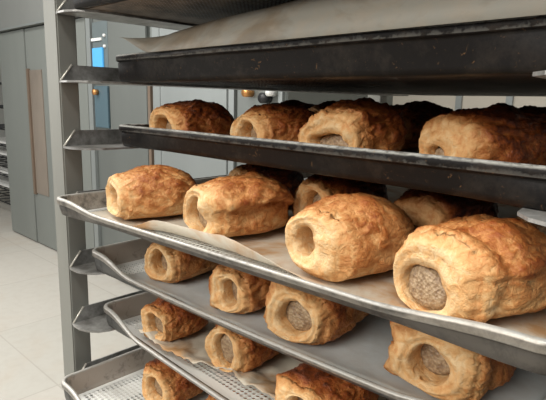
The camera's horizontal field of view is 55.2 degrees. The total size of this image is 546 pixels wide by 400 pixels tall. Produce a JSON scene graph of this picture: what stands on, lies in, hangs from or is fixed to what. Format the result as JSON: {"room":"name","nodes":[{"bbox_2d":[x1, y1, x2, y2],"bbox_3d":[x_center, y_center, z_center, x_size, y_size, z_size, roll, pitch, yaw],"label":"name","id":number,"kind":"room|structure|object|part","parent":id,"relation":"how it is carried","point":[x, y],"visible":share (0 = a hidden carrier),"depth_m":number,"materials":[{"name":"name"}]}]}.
{"room":"commercial kitchen","nodes":[
{"label":"commercial kitchen","id":0,"kind":"room"},
{"bbox_2d":[0,68,7,176],"bbox_3d":[-5.142,-1.339,4.678,0.100,2.880,6.600,11,15,42],"label":"wall","id":1,"kind":"structure","parent":0,"point":[2,132],"depth_m":6.54,"materials":[{"name":"grey paint"}]},
{"bbox_2d":[0,186,142,399],"bbox_3d":[-1.700,0.726,1.697,9.500,0.080,6.600,11,15,42],"label":"floor","id":2,"kind":"structure","parent":0,"point":[31,345],"depth_m":2.45,"materials":[{"name":"grey tile"}]},
{"bbox_2d":[0,82,10,204],"bbox_3d":[-2.143,-0.940,4.718,1.023,1.950,0.724,11,15,42],"label":"wire shelving","id":3,"kind":"object","parent":2,"relation":"on","point":[4,181],"visible":0.03,"depth_m":4.67,"materials":[{"name":"white steel wire"}]},
{"bbox_3d":[-2.149,-0.664,4.770,1.009,0.019,0.710,11,15,42],"label":"wire shelf","id":4,"kind":"part","parent":3,"relation":"part of","materials":[{"name":"grey metal"}]},
{"bbox_3d":[-2.155,-0.349,4.830,1.009,0.019,0.710,11,15,42],"label":"wire shelf","id":5,"kind":"part","parent":3,"relation":"part of","materials":[{"name":"grey metal"}]},
{"bbox_3d":[-2.162,-0.035,4.889,1.009,0.019,0.710,11,15,42],"label":"wire shelf","id":6,"kind":"part","parent":3,"relation":"part of","materials":[{"name":"grey metal"}]},
{"bbox_2d":[0,18,94,249],"bbox_3d":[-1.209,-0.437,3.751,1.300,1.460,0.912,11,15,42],"label":"door","id":7,"kind":"structure","parent":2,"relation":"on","point":[23,66],"depth_m":3.53,"materials":[{"name":"grey metal"}]},
{"bbox_3d":[-1.808,-0.448,3.727,0.453,1.445,0.029,11,15,42],"label":"panel","id":8,"kind":"part","parent":7,"relation":"part of","materials":[{"name":"grey metal"}]},
{"bbox_2d":[0,0,81,32],"bbox_3d":[-1.215,-1.595,3.514,1.320,0.900,0.880,11,15,42],"label":"extractor hood","id":9,"kind":"object","parent":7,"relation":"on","point":[15,15],"visible":0.2,"depth_m":3.39,"materials":[{"name":"grey metal"}]},
{"bbox_2d":[85,18,149,289],"bbox_3d":[-0.550,-0.706,2.990,0.585,2.300,0.825,11,15,42],"label":"door","id":10,"kind":"structure","parent":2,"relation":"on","point":[110,106],"depth_m":2.78,"materials":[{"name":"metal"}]},
{"bbox_3d":[-1.010,-0.694,2.900,0.045,2.290,0.018,11,15,42],"label":"edge post","id":11,"kind":"part","parent":10,"relation":"part of","materials":[{"name":"metal"}]},
{"bbox_3d":[-0.971,-0.590,2.857,0.030,0.030,0.027,11,15,42],"label":"door knob","id":12,"kind":"part","parent":10,"relation":"part of","materials":[{"name":"gold metal"}]},
{"bbox_3d":[-0.948,-0.862,2.805,0.105,0.014,0.008,11,15,42],"label":"label plate","id":13,"kind":"part","parent":10,"relation":"part of","materials":[{"name":"white ceramic"}]},
{"bbox_3d":[-0.921,-0.790,2.804,0.165,0.320,0.010,11,15,42],"label":"control panel","id":14,"kind":"part","parent":10,"relation":"part of","materials":[{"name":"grey paint"}]},
{"bbox_3d":[-0.935,-0.509,2.863,0.145,0.225,0.012,11,15,42],"label":"door","id":15,"kind":"part","parent":10,"relation":"part of","materials":[{"name":"teal paint"}]},
{"bbox_3d":[-0.734,-0.644,2.644,0.355,2.260,0.014,11,15,42],"label":"door","id":16,"kind":"part","parent":10,"relation":"part of","materials":[{"name":"grey metal"}]},
{"bbox_2d":[147,27,237,233],"bbox_3d":[-0.104,-0.571,2.596,0.620,2.200,0.803,11,15,42],"label":"fridge","id":17,"kind":"object","parent":2,"relation":"on","point":[196,166],"visible":0.02,"depth_m":2.35,"materials":[{"name":"grey metal"}]},
{"bbox_3d":[-0.603,-0.056,2.615,0.022,1.160,0.017,11,15,42],"label":"edge trim","id":18,"kind":"part","parent":17,"relation":"part of","materials":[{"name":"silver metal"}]},
{"bbox_2d":[43,0,545,399],"bbox_3d":[0.188,0.124,0.640,0.602,1.575,0.720,11,15,42],"label":"rack","id":19,"kind":"object","parent":2,"relation":"on","point":[79,319],"visible":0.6,"depth_m":0.58,"materials":[{"name":"metal"}]},
{"bbox_3d":[-0.231,0.064,0.601,0.030,1.450,0.022,11,15,42],"label":"post","id":20,"kind":"part","parent":19,"relation":"part of","materials":[{"name":"metal"}]},
{"bbox_3d":[0.013,-0.100,0.771,0.046,0.018,0.643,11,15,42],"label":"tray rail","id":21,"kind":"part","parent":19,"relation":"part of","materials":[{"name":"metal"}]},
{"bbox_3d":[0.010,0.033,0.796,0.046,0.018,0.643,11,15,42],"label":"tray rail","id":22,"kind":"part","parent":19,"relation":"part of","materials":[{"name":"metal"}]},
{"bbox_2d":[61,347,155,399],"bbox_3d":[0.155,0.202,0.636,0.480,0.024,0.646,11,15,42],"label":"baking tray","id":23,"kind":"object","parent":19,"relation":"on","point":[80,384],"visible":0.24,"depth_m":0.60,"materials":[{"name":"metal"}]},
{"bbox_2d":[143,368,233,399],"bbox_3d":[0.147,0.207,0.629,0.399,0.010,0.588,11,15,42],"label":"paper","id":24,"kind":"object","parent":23,"relation":"on","point":[203,395],"visible":0.02,"depth_m":0.58,"materials":[{"name":"grey paper"}]},
{"bbox_2d":[142,351,210,399],"bbox_3d":[-0.102,0.190,0.575,0.059,0.050,0.080,9,13,35],"label":"sausage roll","id":25,"kind":"object","parent":24,"relation":"on","point":[159,381],"visible":0.67,"depth_m":0.55,"materials":[{"name":"brown food"}]},
{"bbox_2d":[205,378,270,399],"bbox_3d":[-0.032,0.203,0.514,0.062,0.051,0.084,11,15,42],"label":"sausage roll","id":26,"kind":"object","parent":24,"relation":"on","point":[210,397],"visible":0.05,"depth_m":0.50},
{"bbox_3d":[0.009,0.098,0.808,0.046,0.018,0.643,11,15,42],"label":"tray rail","id":27,"kind":"part","parent":19,"relation":"part of","materials":[{"name":"metal"}]},
{"bbox_3d":[0.007,0.168,0.821,0.046,0.018,0.643,11,15,42],"label":"tray rail","id":28,"kind":"part","parent":19,"relation":"part of","materials":[{"name":"metal"}]},
{"bbox_3d":[0.016,-0.234,0.745,0.046,0.018,0.643,11,15,42],"label":"tray rail","id":29,"kind":"part","parent":19,"relation":"part of","materials":[{"name":"metal"}]},
{"bbox_3d":[0.011,-0.034,0.783,0.046,0.018,0.643,11,15,42],"label":"tray rail","id":30,"kind":"part","parent":19,"relation":"part of","materials":[{"name":"metal"}]},
{"bbox_2d":[73,0,292,24],"bbox_3d":[0.187,-0.205,0.584,0.480,0.024,0.640,11,15,42],"label":"baking tray","id":31,"kind":"object","parent":19,"relation":"on","point":[148,10],"visible":0.21,"depth_m":0.50,"materials":[{"name":"metal"}]},
{"bbox_2d":[125,0,294,20],"bbox_3d":[0.178,-0.195,0.580,0.420,0.001,0.590,11,15,42],"label":"paper","id":32,"kind":"object","parent":31,"relation":"on","point":[154,0],"visible":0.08,"depth_m":0.49,"materials":[{"name":"beige paper"}]},
{"bbox_2d":[104,292,274,399],"bbox_3d":[0.195,0.129,0.643,0.648,0.024,0.480,-9,15,-43],"label":"baking tray","id":33,"kind":"object","parent":19,"relation":"on","point":[119,312],"visible":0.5,"depth_m":0.51,"materials":[{"name":"metal"}]},
{"bbox_2d":[139,321,389,399],"bbox_3d":[0.201,0.137,0.622,0.591,0.012,0.375,-9,15,-43],"label":"paper","id":34,"kind":"object","parent":33,"relation":"on","point":[191,347],"visible":0.05,"depth_m":0.51,"materials":[{"name":"beige paper"}]},
{"bbox_2d":[141,298,207,341],"bbox_3d":[-0.104,0.122,0.569,0.059,0.046,0.076,9,13,35],"label":"sausage roll","id":35,"kind":"object","parent":34,"relation":"on","point":[172,322],"visible":0.82,"depth_m":0.54,"materials":[{"name":"brown food"}]},
{"bbox_2d":[205,324,279,372],"bbox_3d":[-0.024,0.131,0.515,0.067,0.050,0.086,9,13,35],"label":"sausage roll","id":36,"kind":"object","parent":34,"relation":"on","point":[226,348],"visible":0.56,"depth_m":0.48,"materials":[{"name":"brown food"}]},
{"bbox_2d":[275,363,378,399],"bbox_3d":[0.046,0.152,0.410,0.068,0.051,0.089,10,14,38],"label":"sausage roll","id":37,"kind":"object","parent":34,"relation":"on","point":[303,382],"visible":0.66,"depth_m":0.39,"materials":[{"name":"brown food"}]},
{"bbox_3d":[0.014,-0.167,0.758,0.046,0.018,0.643,11,15,42],"label":"tray rail","id":38,"kind":"part","parent":19,"relation":"part of","materials":[{"name":"metal"}]},
{"bbox_2d":[56,172,545,374],"bbox_3d":[0.163,0.000,0.613,0.480,0.019,0.646,11,14,41],"label":"baking tray","id":39,"kind":"object","parent":19,"relation":"on","point":[517,349],"visible":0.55,"depth_m":0.29,"materials":[{"name":"metal"}]},
{"bbox_2d":[91,185,545,338],"bbox_3d":[0.159,0.001,0.600,0.432,0.017,0.588,11,14,41],"label":"paper","id":40,"kind":"object","parent":39,"relation":"on","point":[270,248],"visible":0.09,"depth_m":0.39,"materials":[{"name":"beige paper"}]},
{"bbox_2d":[106,165,196,219],"bbox_3d":[-0.117,-0.010,0.526,0.092,0.050,0.078,-5,13,-31],"label":"sausage roll","id":41,"kind":"object","parent":40,"relation":"on","point":[144,191],"visible":0.84,"depth_m":0.49,"materials":[{"name":"brown food"}]},
{"bbox_2d":[183,171,293,237],"bbox_3d":[-0.028,0.002,0.461,0.094,0.054,0.086,-5,13,-32],"label":"sausage roll","id":42,"kind":"object","parent":40,"relation":"on","point":[249,203],"visible":0.96,"depth_m":0.43,"materials":[{"name":"brown food"}]},
{"bbox_2d":[229,164,303,205],"bbox_3d":[-0.004,-0.020,0.581,0.085,0.055,0.077,-4,12,-26],"label":"sausage roll","id":43,"kind":"object","parent":40,"relation":"on","point":[291,179],"visible":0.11,"depth_m":0.55,"materials":[{"name":"brown food"}]},
{"bbox_2d":[292,174,387,215],"bbox_3d":[0.065,-0.001,0.480,0.090,0.058,0.076,-8,14,-41],"label":"sausage roll","id":44,"kind":"object","parent":40,"relation":"on","point":[315,187],"visible":0.32,"depth_m":0.46,"materials":[{"name":"brown food"}]},
{"bbox_2d":[285,193,414,281],"bbox_3d":[0.058,0.022,0.368,0.091,0.054,0.076,-8,14,-39],"label":"sausage roll","id":45,"kind":"object","parent":40,"relation":"on","point":[337,237],"visible":0.94,"depth_m":0.34,"materials":[{"name":"brown food"}]},
{"bbox_2d":[394,189,499,229],"bbox_3d":[0.139,0.012,0.421,0.091,0.056,0.078,-8,14,-41],"label":"sausage roll","id":46,"kind":"object","parent":40,"relation":"on","point":[423,208],"visible":0.22,"depth_m":0.39,"materials":[{"name":"brown food"}]},
{"bbox_2d":[393,213,545,322],"bbox_3d":[0.124,0.035,0.306,0.090,0.054,0.079,-5,12,-28],"label":"sausage roll","id":47,"kind":"object","parent":40,"relation":"on","point":[482,268],"visible":0.98,"depth_m":0.28,"materials":[{"name":"brown food"}]},
{"bbox_2d":[516,208,545,234],"bbox_3d":[0.222,0.022,0.396,0.078,0.051,0.070,-5,13,-31],"label":"sausage roll","id":48,"kind":"object","parent":40,"relation":"on","point":[541,228],"visible":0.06,"depth_m":0.39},
{"bbox_2d":[92,238,545,399],"bbox_3d":[0.184,0.060,0.647,0.480,0.024,0.652,11,14,41],"label":"baking tray","id":49,"kind":"object","parent":19,"relation":"on","point":[109,259],"visible":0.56,"depth_m":0.45,"materials":[{"name":"metal"}]},
{"bbox_2d":[126,251,545,399],"bbox_3d":[0.185,0.071,0.632,0.390,0.004,0.595,11,14,41],"label":"paper","id":50,"kind":"object","parent":49,"relation":"on","point":[362,351],"visible":0.13,"depth_m":0.40,"materials":[{"name":"grey paper"}]},
{"bbox_2d":[144,235,220,282],"bbox_3d":[-0.093,0.056,0.556,0.066,0.048,0.088,9,13,35],"label":"sausage roll","id":51,"kind":"object","parent":50,"relation":"on","point":[162,263],"visible":0.69,"depth_m":0.53,"materials":[{"name":"brown food"}]},
{"bbox_2d":[208,253,274,313],"bbox_3d":[-0.017,0.071,0.481,0.063,0.049,0.084,10,14,38],"label":"sausage roll","id":52,"kind":"object","parent":50,"relation":"on","point":[231,290],"visible":0.64,"depth_m":0.45,"materials":[{"name":"brown food"}]},
{"bbox_2d":[263,272,368,344],"bbox_3d":[0.041,0.077,0.431,0.072,0.056,0.099,9,13,35],"label":"sausage roll","id":53,"kind":"object","parent":50,"relation":"on","point":[293,315],"visible":0.71,"depth_m":0.40,"materials":[{"name":"brown food"}]},
{"bbox_2d":[383,321,516,399],"bbox_3d":[0.128,0.094,0.360,0.076,0.052,0.095,10,14,37],"label":"sausage roll","id":54,"kind":"object","parent":50,"relation":"on","point":[444,370],"visible":0.56,"depth_m":0.33,"materials":[{"name":"brown food"}]},
{"bbox_2d":[116,15,545,96],"bbox_3d":[0.221,-0.143,0.615,0.641,0.029,0.480,-9,15,-43],"label":"baking tray","id":55,"kind":"object","parent":19,"relation":"on","point":[371,61],"visible":0.99,"depth_m":0.36,"materials":[{"name":"metal"}]},
{"bbox_2d":[120,0,545,93],"bbox_3d":[0.196,-0.154,0.574,0.582,0.061,0.397,-9,15,-43],"label":"paper","id":56,"kind":"object","parent":55,"relation":"on","point":[297,18],"visible":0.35,"depth_m":0.35,"materials":[{"name":"beige paper"}]},
{"bbox_2d":[119,124,545,210],"bbox_3d":[0.221,-0.073,0.626,0.640,0.024,0.480,-9,15,-43],"label":"baking tray","id":57,"kind":"object","parent":19,"relation":"on","point":[522,185],"visible":0.56,"depth_m":0.34,"materials":[{"name":"metal"}]},
{"bbox_3d":[0.211,-0.063,0.622,0.590,0.001,0.420,-9,15,-43],"label":"paper","id":58,"kind":"object","parent":57,"relation":"on","visible":0},
{"bbox_2d":[149,99,233,134],"bbox_3d":[-0.087,-0.089,0.590,0.079,0.048,0.096,11,15,42],"label":"sausage roll","id":59,"kind":"object","parent":58,"relation":"on","point":[196,115],"visible":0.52,"depth_m":0.56,"materials":[{"name":"brown food"}]},
{"bbox_2d":[230,103,315,141],"bbox_3d":[0.009,-0.073,0.518,0.094,0.046,0.079,-7,14,-38],"label":"sausage roll","id":60,"kind":"object","parent":58,"relation":"on","point":[277,121],"visible":0.48,"depth_m":0.48,"materials":[{"name":"brown food"}]},
{"bbox_2d":[271,99,316,108],"bbox_3d":[0.029,-0.103,0.670,0.100,0.051,0.084,-4,12,-27],"label":"sausage roll","id":61,"kind":"object","parent":58,"relation":"on","point":[293,102],"visible":0.04,"depth_m":0.65,"materials":[{"name":"brown food"}]},
{"bbox_2d":[308,100,337,112],"bbox_3d":[0.087,-0.090,0.609,0.100,0.050,0.081,-4,12,-27],"label":"sausage roll","id":62,"kind":"object","parent":58,"relation":"on","point":[316,108],"visible":0.07,"depth_m":0.59,"materials":[{"name":"brown food"}]},
{"bbox_2d":[298,97,406,150],"bbox_3d":[0.071,-0.062,0.449,0.086,0.053,0.090,11,15,42],"label":"sausage roll","id":63,"kind":"object","parent":58,"relation":"on","point":[364,122],"visible":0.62,"depth_m":0.42,"materials":[{"name":"brown food"}]},
{"bbox_2d":[392,100,453,150],"bbox_3d":[0.154,-0.078,0.550,0.100,0.052,0.081,-4,12,-27],"label":"sausage roll","id":64,"kind":"object","parent":58,"relation":"on","point":[415,115],"visible":0.27,"depth_m":0.51,"materials":[{"name":"brown food"}]},
{"bbox_2d":[419,103,545,165],"bbox_3d":[0.163,-0.048,0.393,0.101,0.050,0.079,-6,13,-32],"label":"sausage roll","id":65,"kind":"object","parent":58,"relation":"on","point":[498,131],"visible":0.71,"depth_m":0.36,"materials":[{"name":"brown food"}]},
{"bbox_2d":[519,105,545,126],"bbox_3d":[0.242,-0.061,0.477,0.100,0.049,0.082,-4,12,-27],"label":"sausage roll","id":66,"kind":"object","parent":58,"relation":"on","point":[536,113],"visible":0.07,"depth_m":0.45,"materials":[{"name":"brown food"}]},
{"bbox_3d":[0.197,-0.011,1.043,0.030,1.450,0.022,11,15,42],"label":"post","id":67,"kind":"part","parent":19,"relation":"part of","materials":[{"name":"metal"}]},
{"bbox_3d":[0.357,-0.032,0.449,0.080,0.018,0.643,11,15,42],"label":"tray rail","id":68,"kind":"part","parent":19,"relation":"part of","materials":[{"name":"metal"}]},
{"bbox_3d":[0.358,-0.099,0.436,0.080,0.018,0.643,11,15,42],"label":"tray rail","id":69,"kind":"part","parent":19,"relation":"part of","materials":[{"name":"metal"}]},
{"bbox_2d":[237,90,392,165],"bbox_3d":[0.211,-0.406,2.300,0.275,2.000,0.830,11,15,42],"label":"tall cabinet","id":70,"kind":"object","parent":2,"relation":"on","point":[247,99],"visible":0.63,"depth_m":2.04,"materials":[{"name":"grey metal"}]},
{"bbox_3d":[-0.098,-0.420,2.043,0.034,0.034,0.039,11,15,42],"label":"orange knob","id":71,"kind":"part","parent":70,"relation":"part of","materials":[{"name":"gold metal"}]},
{"bbox_3d":[-0.030,-0.387,1.982,0.040,0.040,0.039,11,15,42],"label":"black knob","id":72,"kind":"part","parent":70,"relation":"part of","materials":[{"name":"plastic"}]},
{"bbox_3d":[-0.006,-0.402,1.956,0.028,0.028,0.039,11,15,42],"label":"white knob","id":73,"kind":"part","parent":70,"relation":"part of","materials":[{"name":"plastic"}]},
{"bbox_2d":[392,94,545,110],"bbox_3d":[1.480,-0.327,2.028,2.050,2.000,0.685,11,15,42],"label":"wall","id":74,"kind":"structure","parent":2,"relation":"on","point":[452,102],"depth_m":2.20,"materials":[{"name":"grey paint"}]}
]}

